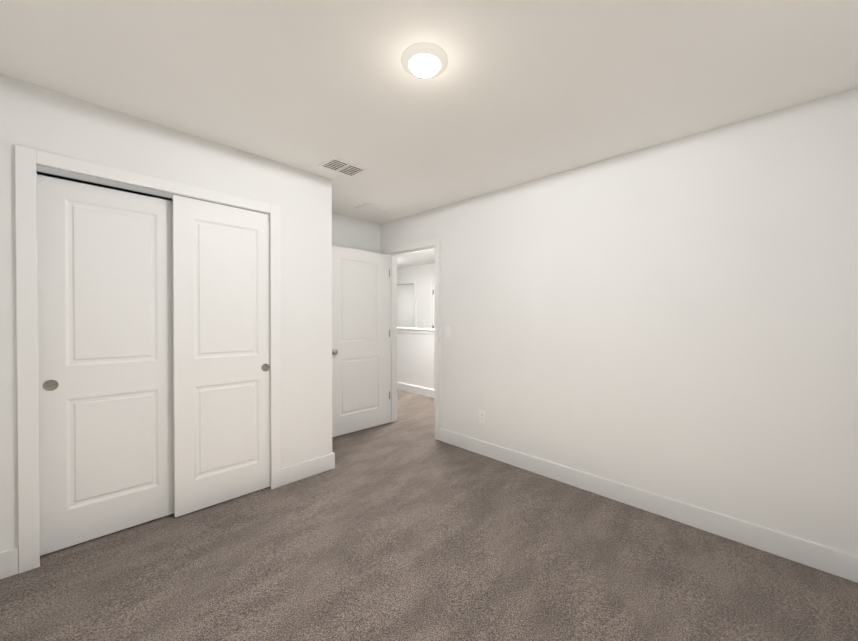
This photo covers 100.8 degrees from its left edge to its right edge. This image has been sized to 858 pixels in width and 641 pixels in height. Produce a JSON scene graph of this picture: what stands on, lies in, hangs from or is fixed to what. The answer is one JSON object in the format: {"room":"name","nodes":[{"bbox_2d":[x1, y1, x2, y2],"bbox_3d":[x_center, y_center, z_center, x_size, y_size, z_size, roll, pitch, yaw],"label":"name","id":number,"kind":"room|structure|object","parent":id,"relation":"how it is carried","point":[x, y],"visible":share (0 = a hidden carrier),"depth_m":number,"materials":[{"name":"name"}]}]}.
{"room":"empty bedroom","nodes":[
{"label":"empty bedroom","id":0,"kind":"room"},
{"bbox_2d":[0,74,331,551],"bbox_3d":[-1.569,0.030,2.323,0.120,2.460,2.017,0,1,44],"label":"wall","id":1,"kind":"structure","parent":0,"point":[303,199],"depth_m":2.32,"materials":[{"name":"paint"}]},
{"bbox_2d":[0,546,18,578],"bbox_3d":[-2.131,1.187,1.663,0.016,0.132,0.274,0,1,44],"label":"baseboard","id":2,"kind":"structure","parent":1,"relation":"attached to","point":[9,562],"depth_m":1.73,"materials":[{"name":"white paint"}]},
{"bbox_2d":[36,174,173,555],"bbox_3d":[-1.847,0.238,2.086,0.038,2.006,0.612,0,1,44],"label":"closet door","id":3,"kind":"structure","parent":1,"relation":"in","point":[105,343],"depth_m":2.04,"materials":[{"name":"white paint"}]},
{"bbox_2d":[15,144,280,573],"bbox_3d":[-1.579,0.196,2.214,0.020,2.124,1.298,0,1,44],"label":"trim","id":4,"kind":"structure","parent":1,"relation":"attached to","point":[27,159],"depth_m":1.78,"materials":[{"name":"white paint"}]},
{"bbox_2d":[37,164,269,213],"bbox_3d":[-1.629,0.220,2.264,0.120,2.074,1.228,0,1,44],"label":"door frame","id":5,"kind":"structure","parent":1,"relation":"attached to","point":[146,187],"depth_m":2.11,"materials":[{"name":"white paint"}]},
{"bbox_2d":[172,195,270,516],"bbox_3d":[-1.396,0.227,2.456,0.038,2.032,0.612,0,1,44],"label":"closet door","id":6,"kind":"structure","parent":1,"relation":"in","point":[221,336],"depth_m":2.41,"materials":[{"name":"white paint"}]},
{"bbox_2d":[281,453,334,485],"bbox_3d":[-0.965,1.189,2.852,0.016,0.133,0.461,0,1,44],"label":"baseboard","id":7,"kind":"structure","parent":1,"relation":"attached to","point":[302,470],"depth_m":2.83,"materials":[{"name":"white paint"}]},
{"bbox_2d":[36,172,379,252],"bbox_3d":[-1.725,0.019,3.378,0.120,2.469,3.306,0,1,44],"label":"wall","id":8,"kind":"structure","parent":0,"point":[353,233],"depth_m":4.11,"materials":[{"name":"paint"}]},
{"bbox_2d":[397,284,413,327],"bbox_3d":[-0.347,-0.020,9.542,0.100,2.460,1.980,0,1,44],"label":"wall","id":9,"kind":"structure","parent":0,"point":[405,305],"depth_m":9.20,"materials":[{"name":"paint"}]},
{"bbox_2d":[397,332,434,389],"bbox_3d":[-0.849,0.685,6.679,4.200,1.108,0.120,0,1,44],"label":"wall","id":10,"kind":"structure","parent":0,"point":[415,359],"depth_m":5.97,"materials":[{"name":"white paint"}]},
{"bbox_2d":[397,382,434,397],"bbox_3d":[-0.896,1.157,6.634,4.200,0.162,0.016,0,1,44],"label":"baseboard","id":11,"kind":"structure","parent":10,"relation":"attached to","point":[427,392],"depth_m":5.95,"materials":[{"name":"white paint"}]},
{"bbox_2d":[397,329,434,333],"bbox_3d":[-0.895,0.175,6.627,4.200,0.087,0.012,0,1,44],"label":"trim","id":12,"kind":"structure","parent":10,"relation":"attached to","point":[416,331],"depth_m":5.95,"materials":[{"name":"white paint"}]},
{"bbox_2d":[397,327,434,330],"bbox_3d":[-0.849,0.132,6.674,4.240,0.063,0.170,0,1,44],"label":"trim","id":13,"kind":"structure","parent":10,"relation":"on","point":[426,329],"depth_m":5.93,"materials":[{"name":"white paint"}]},
{"bbox_2d":[397,263,434,327],"bbox_3d":[-0.089,-0.005,7.819,2.120,2.456,0.120,0,1,44],"label":"wall","id":14,"kind":"structure","parent":0,"point":[423,274],"depth_m":7.80,"materials":[{"name":"paint"}]},
{"bbox_2d":[397,280,416,327],"bbox_3d":[-0.612,0.151,8.238,0.930,2.127,0.015,0,1,44],"label":"door frame","id":15,"kind":"structure","parent":14,"relation":"attached to","point":[415,297],"depth_m":7.94,"materials":[{"name":"white paint"}]},
{"bbox_2d":[430,278,434,328],"bbox_3d":[0.365,0.169,7.320,0.910,2.127,0.070,0,1,44],"label":"door frame","id":16,"kind":"structure","parent":14,"relation":"attached to","point":[432,280],"depth_m":7.57,"materials":[{"name":"white paint"}]},
{"bbox_2d":[0,390,857,640],"bbox_3d":[-0.190,1.292,5.163,8.470,0.222,8.230,0,1,44],"label":"floor","id":17,"kind":"structure","parent":0,"point":[406,525],"depth_m":1.80,"materials":[{"name":"carpet"}]},
{"bbox_2d":[0,0,857,267],"bbox_3d":[-0.190,-1.253,5.142,8.470,0.222,8.230,0,1,44],"label":"ceiling","id":18,"kind":"structure","parent":0,"point":[516,92],"depth_m":1.69,"materials":[{"name":"paint"}]},
{"bbox_2d":[318,156,366,176],"bbox_3d":[-0.664,-1.183,2.744,0.214,0.013,0.300,0,1,44],"label":"ceiling vent","id":19,"kind":"object","parent":18,"relation":"in","point":[340,166],"visible":0.94,"depth_m":2.73,"materials":[{"name":"metal"}]},
{"bbox_2d":[355,203,388,213],"bbox_3d":[-0.607,-1.190,3.787,0.230,0.014,0.290,0,1,44],"label":"ceiling vent","id":20,"kind":"object","parent":18,"relation":"in","point":[370,208],"visible":1,"depth_m":3.76,"materials":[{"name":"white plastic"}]},
{"bbox_2d":[401,42,447,78],"bbox_3d":[-0.019,-1.144,1.595,0.210,0.055,0.210,0,1,44],"label":"ceiling light","id":21,"kind":"object","parent":18,"relation":"attached to","point":[424,66],"visible":1,"depth_m":1.55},
{"bbox_2d":[380,88,857,555],"bbox_3d":[0.829,0.048,3.106,3.910,2.475,0.120,0,1,44],"label":"wall","id":22,"kind":"structure","parent":0,"point":[677,319],"depth_m":2.25,"materials":[{"name":"paint"}]},
{"bbox_2d":[332,245,389,436],"bbox_3d":[-0.775,0.220,3.986,0.163,2.022,0.828,0,1,44],"label":"entry door","id":23,"kind":"structure","parent":22,"relation":"in","point":[360,342],"depth_m":3.96,"materials":[{"name":"white paint"}]},
{"bbox_2d":[384,238,439,439],"bbox_3d":[-0.169,0.191,4.085,0.926,2.128,0.160,0,1,44],"label":"door frame","id":24,"kind":"structure","parent":22,"relation":"attached to","point":[422,244],"depth_m":4.22,"materials":[{"name":"white paint"}]},
{"bbox_2d":[445,326,449,336],"bbox_3d":[0.189,0.114,3.641,0.072,0.118,0.011,0,1,44],"label":"switch plate","id":25,"kind":"object","parent":22,"relation":"attached to","point":[447,331],"visible":1,"depth_m":3.64,"materials":[{"name":"white plastic"}]},
{"bbox_2d":[479,410,485,423],"bbox_3d":[0.502,0.908,3.344,0.072,0.119,0.008,0,1,44],"label":"electrical outlet plate","id":26,"kind":"object","parent":22,"relation":"attached to","point":[482,416],"visible":1,"depth_m":3.34,"materials":[{"name":"white plastic"}]},
{"bbox_2d":[439,428,857,582],"bbox_3d":[1.146,1.212,2.710,2.889,0.152,0.016,0,1,44],"label":"baseboard","id":27,"kind":"structure","parent":22,"relation":"attached to","point":[836,562],"depth_m":2.24,"materials":[{"name":"white paint"}]}
]}

